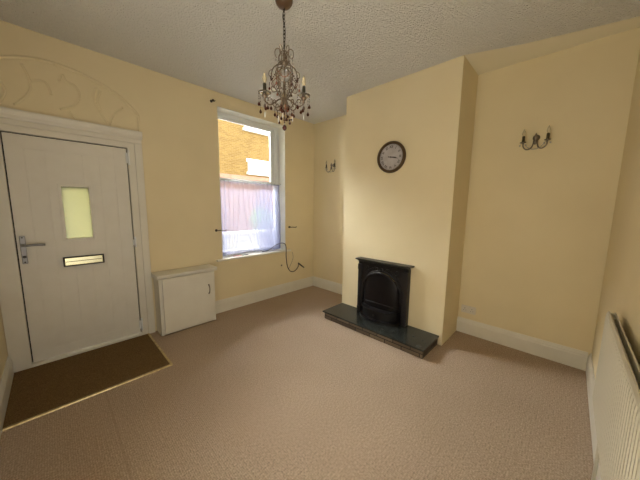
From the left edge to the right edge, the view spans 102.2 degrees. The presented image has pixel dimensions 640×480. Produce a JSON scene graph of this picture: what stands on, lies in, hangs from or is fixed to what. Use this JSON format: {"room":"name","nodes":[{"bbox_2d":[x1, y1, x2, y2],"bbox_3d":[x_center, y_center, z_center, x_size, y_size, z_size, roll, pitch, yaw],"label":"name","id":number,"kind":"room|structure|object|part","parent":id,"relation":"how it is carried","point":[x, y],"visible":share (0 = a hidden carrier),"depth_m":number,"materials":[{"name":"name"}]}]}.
{"room":"living room","nodes":[
{"label":"living room","id":0,"kind":"room"},
{"bbox_2d":[0,306,7,380],"bbox_3d":[-1.392,-0.138,0.737,3.549,2.930,0.150,8,10,44],"label":"wall","id":1,"kind":"structure","parent":0,"point":[3,347],"depth_m":2.05,"materials":[{"name":"beige paint"}]},
{"bbox_2d":[0,356,13,436],"bbox_3d":[-1.894,1.149,1.496,1.965,0.171,0.020,8,10,44],"label":"baseboard","id":2,"kind":"structure","parent":1,"relation":"attached to","point":[8,373],"depth_m":1.88,"materials":[{"name":"white wood"}]},
{"bbox_2d":[0,20,313,351],"bbox_3d":[-1.466,-0.483,3.396,0.314,2.930,4.201,8,10,44],"label":"wall","id":3,"kind":"structure","parent":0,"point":[179,126],"depth_m":2.93,"materials":[{"name":"beige paint"}]},
{"bbox_2d":[0,106,154,372],"bbox_3d":[-2.246,0.009,2.444,0.100,2.180,1.071,8,10,44],"label":"door frame","id":4,"kind":"structure","parent":3,"relation":"attached to","point":[11,120],"depth_m":2.23,"materials":[{"name":"white wood"}]},
{"bbox_2d":[0,131,142,366],"bbox_3d":[-2.237,0.095,2.460,0.127,2.005,0.850,8,10,44],"label":"door","id":5,"kind":"structure","parent":4,"relation":"in","point":[70,203],"depth_m":2.40,"materials":[{"name":"white plastic"}]},
{"bbox_3d":[-2.505,0.084,2.184,0.013,0.240,0.034,8,10,44],"label":"handle plate","id":6,"kind":"part","parent":5,"relation":"part of","materials":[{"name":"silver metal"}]},
{"bbox_3d":[-2.437,0.042,2.197,0.062,0.023,0.142,8,10,44],"label":"handle lever","id":7,"kind":"part","parent":5,"relation":"part of","materials":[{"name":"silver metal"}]},
{"bbox_3d":[-2.268,-0.256,2.418,0.008,0.470,0.185,8,10,44],"label":"glass pane","id":8,"kind":"part","parent":5,"relation":"part of","materials":[{"name":"yellow glass"}]},
{"bbox_2d":[216,106,290,261],"bbox_3d":[-0.996,-0.750,3.790,0.295,1.958,1.240,8,10,44],"label":"window","id":9,"kind":"structure","parent":3,"relation":"attached to","point":[276,132],"depth_m":4.05,"materials":[{"name":"white plastic"}]},
{"bbox_3d":[-1.062,-1.276,3.772,0.041,0.815,0.950,8,10,44],"label":"sash","id":10,"kind":"part","parent":9,"relation":"part of","materials":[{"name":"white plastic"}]},
{"bbox_2d":[220,179,280,184],"bbox_3d":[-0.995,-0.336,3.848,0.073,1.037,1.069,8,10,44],"label":"curtain rod","id":11,"kind":"object","parent":9,"relation":"hanging from","point":[220,179],"visible":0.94,"depth_m":3.76,"materials":[{"name":"white plastic"}]},
{"bbox_3d":[-0.976,0.213,3.883,0.205,0.025,1.240,8,10,44],"label":"sill","id":12,"kind":"part","parent":9,"relation":"part of","materials":[{"name":"white wood"}]},
{"bbox_2d":[262,243,303,271],"bbox_3d":[-0.560,0.289,4.197,0.794,0.521,0.094,-5,9,-38],"label":"cable","id":13,"kind":"object","parent":9,"relation":"on","point":[278,243],"visible":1,"depth_m":4.18,"materials":[{"name":"grey plastic"}]},
{"bbox_2d":[215,276,312,313],"bbox_3d":[-0.784,0.829,4.073,0.020,0.171,1.905,8,10,44],"label":"baseboard","id":14,"kind":"structure","parent":3,"relation":"attached to","point":[223,305],"depth_m":3.94,"materials":[{"name":"white wood"}]},
{"bbox_2d":[0,286,593,479],"bbox_3d":[-0.107,1.217,2.272,3.549,0.120,3.601,8,10,44],"label":"floor","id":15,"kind":"structure","parent":0,"point":[274,388],"depth_m":1.81,"materials":[{"name":"beige carpet"}]},
{"bbox_2d":[2,333,171,430],"bbox_3d":[-1.963,1.128,2.269,0.809,0.010,0.987,8,10,44],"label":"doormat","id":16,"kind":"object","parent":15,"relation":"on","point":[38,391],"visible":1,"depth_m":2.16,"materials":[{"name":"brown fabric"}]},
{"bbox_2d":[151,264,216,335],"bbox_3d":[-1.575,0.688,3.069,0.238,0.688,0.651,8,10,44],"label":"base cabinet","id":17,"kind":"object","parent":15,"relation":"on","point":[184,297],"visible":1,"depth_m":2.97,"materials":[{"name":"white wood"}]},
{"bbox_3d":[-1.574,0.370,3.031,0.228,0.048,0.651,8,10,44],"label":"lid","id":18,"kind":"part","parent":17,"relation":"part of","materials":[{"name":"white wood"}]},
{"bbox_2d":[322,303,438,358],"bbox_3d":[0.647,1.015,3.052,1.322,0.100,0.405,8,10,44],"label":"hearth","id":19,"kind":"object","parent":15,"relation":"on","point":[417,342],"visible":0.94,"depth_m":2.83,"materials":[{"name":"black stone"}]},
{"bbox_2d":[355,257,414,326],"bbox_3d":[0.699,0.609,3.069,0.726,0.702,0.240,8,10,44],"label":"fireplace","id":20,"kind":"object","parent":19,"relation":"on","point":[381,300],"visible":1,"depth_m":3.02,"materials":[{"name":"black metal"}]},
{"bbox_3d":[0.732,0.658,3.125,0.542,0.591,0.022,8,10,44],"label":"arch moulding","id":21,"kind":"part","parent":20,"relation":"part of","materials":[{"name":"black metal"}]},
{"bbox_2d":[355,257,414,269],"bbox_3d":[0.748,0.279,3.073,0.726,0.047,0.110,8,10,44],"label":"mantel shelf","id":22,"kind":"object","parent":20,"relation":"attached to","point":[363,260],"depth_m":3.04,"materials":[{"name":"black metal"}]},
{"bbox_2d":[0,0,639,123],"bbox_3d":[-0.071,-1.698,1.894,3.549,0.100,3.601,8,10,44],"label":"ceiling","id":23,"kind":"structure","parent":0,"point":[342,49],"depth_m":2.11,"materials":[{"name":"paint"}]},
{"bbox_2d":[258,0,310,130],"bbox_3d":[-0.261,-1.205,1.775,0.351,0.852,0.341,8,10,44],"label":"chandelier","id":24,"kind":"object","parent":23,"relation":"hanging from","point":[284,75],"visible":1,"depth_m":1.78,"materials":[{"name":"brown metal"}]},
{"bbox_3d":[-0.372,-0.985,1.739,0.088,0.016,0.088,8,10,44],"label":"drip dish","id":25,"kind":"part","parent":24,"relation":"part of","materials":[{"name":"clear glass"}]},
{"bbox_3d":[-0.371,-1.084,1.727,0.030,0.071,0.030,8,10,44],"label":"bulb","id":26,"kind":"part","parent":24,"relation":"part of","materials":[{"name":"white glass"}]},
{"bbox_3d":[-0.319,-0.960,1.784,0.144,0.071,0.009,-5,9,-37],"label":"arm","id":27,"kind":"part","parent":24,"relation":"part of","materials":[{"name":"brown metal"}]},
{"bbox_3d":[-0.250,-1.149,1.812,0.091,0.077,0.092,8,10,44],"label":"lamp shade","id":28,"kind":"part","parent":24,"relation":"part of","materials":[{"name":"clear glass"}]},
{"bbox_3d":[-0.247,-1.449,1.773,0.021,0.272,0.015,1,7,-1],"label":"chain","id":29,"kind":"part","parent":24,"relation":"part of","materials":[{"name":"brown metal"}]},
{"bbox_3d":[-0.174,-0.960,1.804,0.144,0.071,0.009,4,8,22],"label":"arm","id":30,"kind":"part","parent":24,"relation":"part of","materials":[{"name":"brown metal"}]},
{"bbox_3d":[-0.111,-0.986,1.775,0.088,0.016,0.088,8,10,44],"label":"drip dish","id":31,"kind":"part","parent":24,"relation":"part of","materials":[{"name":"clear glass"}]},
{"bbox_3d":[-0.110,-1.085,1.762,0.030,0.071,0.030,8,10,44],"label":"bulb","id":32,"kind":"part","parent":24,"relation":"part of","materials":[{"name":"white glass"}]},
{"bbox_2d":[342,55,477,345],"bbox_3d":[0.986,-0.401,3.189,1.360,2.880,0.500,8,10,44],"label":"wall","id":33,"kind":"structure","parent":0,"point":[414,214],"depth_m":2.80,"materials":[{"name":"beige paint"}]},
{"bbox_2d":[377,141,405,172],"bbox_3d":[0.801,-0.939,2.926,0.352,0.352,0.041,8,10,44],"label":"wall clock","id":34,"kind":"object","parent":33,"relation":"attached to","point":[391,157],"visible":1,"depth_m":2.92,"materials":[{"name":"brown metal"}]},
{"bbox_2d":[313,27,639,355],"bbox_3d":[1.376,-0.444,3.365,3.849,2.930,0.300,8,10,44],"label":"wall","id":35,"kind":"structure","parent":0,"point":[538,226],"depth_m":2.46,"materials":[{"name":"beige paint"}]},
{"bbox_2d":[313,276,341,294],"bbox_3d":[0.263,0.803,4.371,1.070,0.171,0.020,8,10,44],"label":"baseboard","id":36,"kind":"structure","parent":35,"relation":"attached to","point":[332,286],"depth_m":4.48,"materials":[{"name":"white wood"}]},
{"bbox_2d":[325,159,335,172],"bbox_3d":[0.186,-1.186,4.152,0.232,0.196,0.105,8,10,44],"label":"wall light","id":37,"kind":"object","parent":35,"relation":"attached to","point":[331,165],"visible":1,"depth_m":4.16,"materials":[{"name":"grey metal"}]},
{"bbox_2d":[461,304,475,314],"bbox_3d":[1.705,0.800,2.970,0.148,0.086,0.014,8,10,44],"label":"wall socket","id":38,"kind":"object","parent":35,"relation":"attached to","point":[464,308],"visible":1,"depth_m":2.97,"materials":[{"name":"beige plastic"}]},
{"bbox_2d":[456,316,587,370],"bbox_3d":[2.013,1.042,2.695,1.079,0.171,0.020,8,10,44],"label":"baseboard","id":39,"kind":"structure","parent":35,"relation":"attached to","point":[572,357],"depth_m":2.61,"materials":[{"name":"white wood"}]},
{"bbox_2d":[519,125,550,149],"bbox_3d":[2.008,-0.940,2.406,0.232,0.196,0.105,8,10,44],"label":"wall light","id":40,"kind":"object","parent":35,"relation":"attached to","point":[536,137],"visible":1,"depth_m":2.40,"materials":[{"name":"grey metal"}]},
{"bbox_3d":[1.946,-0.890,2.436,0.107,0.085,0.053,8,10,44],"label":"arm","id":41,"kind":"part","parent":40,"relation":"part of","materials":[{"name":"grey metal"}]},
{"bbox_3d":[2.033,-0.878,2.353,0.107,0.085,0.053,8,10,44],"label":"arm","id":42,"kind":"part","parent":40,"relation":"part of","materials":[{"name":"grey metal"}]},
{"bbox_2d":[592,49,639,377],"bbox_3d":[1.137,-0.101,0.695,0.150,2.930,3.901,8,10,44],"label":"wall","id":43,"kind":"structure","parent":0,"point":[620,292],"depth_m":1.66,"materials":[{"name":"beige paint"}]},
{"bbox_2d":[586,353,600,479],"bbox_3d":[1.469,1.209,1.353,0.020,0.171,2.720,8,10,44],"label":"baseboard","id":44,"kind":"structure","parent":43,"relation":"attached to","point":[590,377],"depth_m":1.84,"materials":[{"name":"white wood"}]},
{"bbox_2d":[591,311,639,479],"bbox_3d":[1.082,0.890,0.937,0.064,0.899,1.401,8,10,44],"label":"radiator","id":45,"kind":"object","parent":43,"relation":"attached to","point":[616,392],"visible":1,"depth_m":0.97,"materials":[{"name":"white metal"}]},
{"bbox_3d":[1.088,0.713,0.910,0.014,0.540,1.401,8,10,44],"label":"panel","id":46,"kind":"part","parent":45,"relation":"part of","materials":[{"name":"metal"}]},
{"label":"outside","id":47,"kind":"structure","parent":0,"visible":0},
{"bbox_3d":[-8.240,-0.644,18.101,29.700,0.200,36.000,8,10,44],"label":"pavement","id":48,"kind":"object","parent":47,"visible":0},
{"bbox_2d":[218,119,273,231],"bbox_3d":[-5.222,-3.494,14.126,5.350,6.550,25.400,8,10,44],"label":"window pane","id":49,"kind":"structure","parent":48,"relation":"on","point":[243,150],"depth_m":12.19,"materials":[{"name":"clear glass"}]},
{"bbox_2d":[250,164,269,171],"bbox_3d":[-2.899,-3.550,12.872,0.025,0.280,1.370,8,10,44],"label":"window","id":50,"kind":"structure","parent":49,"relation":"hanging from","point":[253,167],"depth_m":12.76,"materials":[{"name":"white"}]},
{"bbox_2d":[222,229,273,250],"bbox_3d":[-0.952,0.184,7.597,0.280,1.040,9.060,8,10,44],"label":"wall","id":51,"kind":"structure","parent":48,"relation":"on","point":[253,238],"depth_m":6.51,"materials":[{"name":"grey stone"}]},
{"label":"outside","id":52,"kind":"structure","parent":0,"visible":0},
{"bbox_3d":[-0.515,0.467,10.707,4.400,0.190,36.000,8,10,44],"label":"road","id":53,"kind":"object","parent":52,"visible":0},
{"bbox_2d":[249,206,273,229],"bbox_3d":[-1.824,-0.178,8.087,0.788,1.735,0.780,8,10,44],"label":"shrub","id":54,"kind":"object","parent":53,"relation":"on","point":[260,216],"visible":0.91,"depth_m":7.98,"materials":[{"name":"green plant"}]}
]}

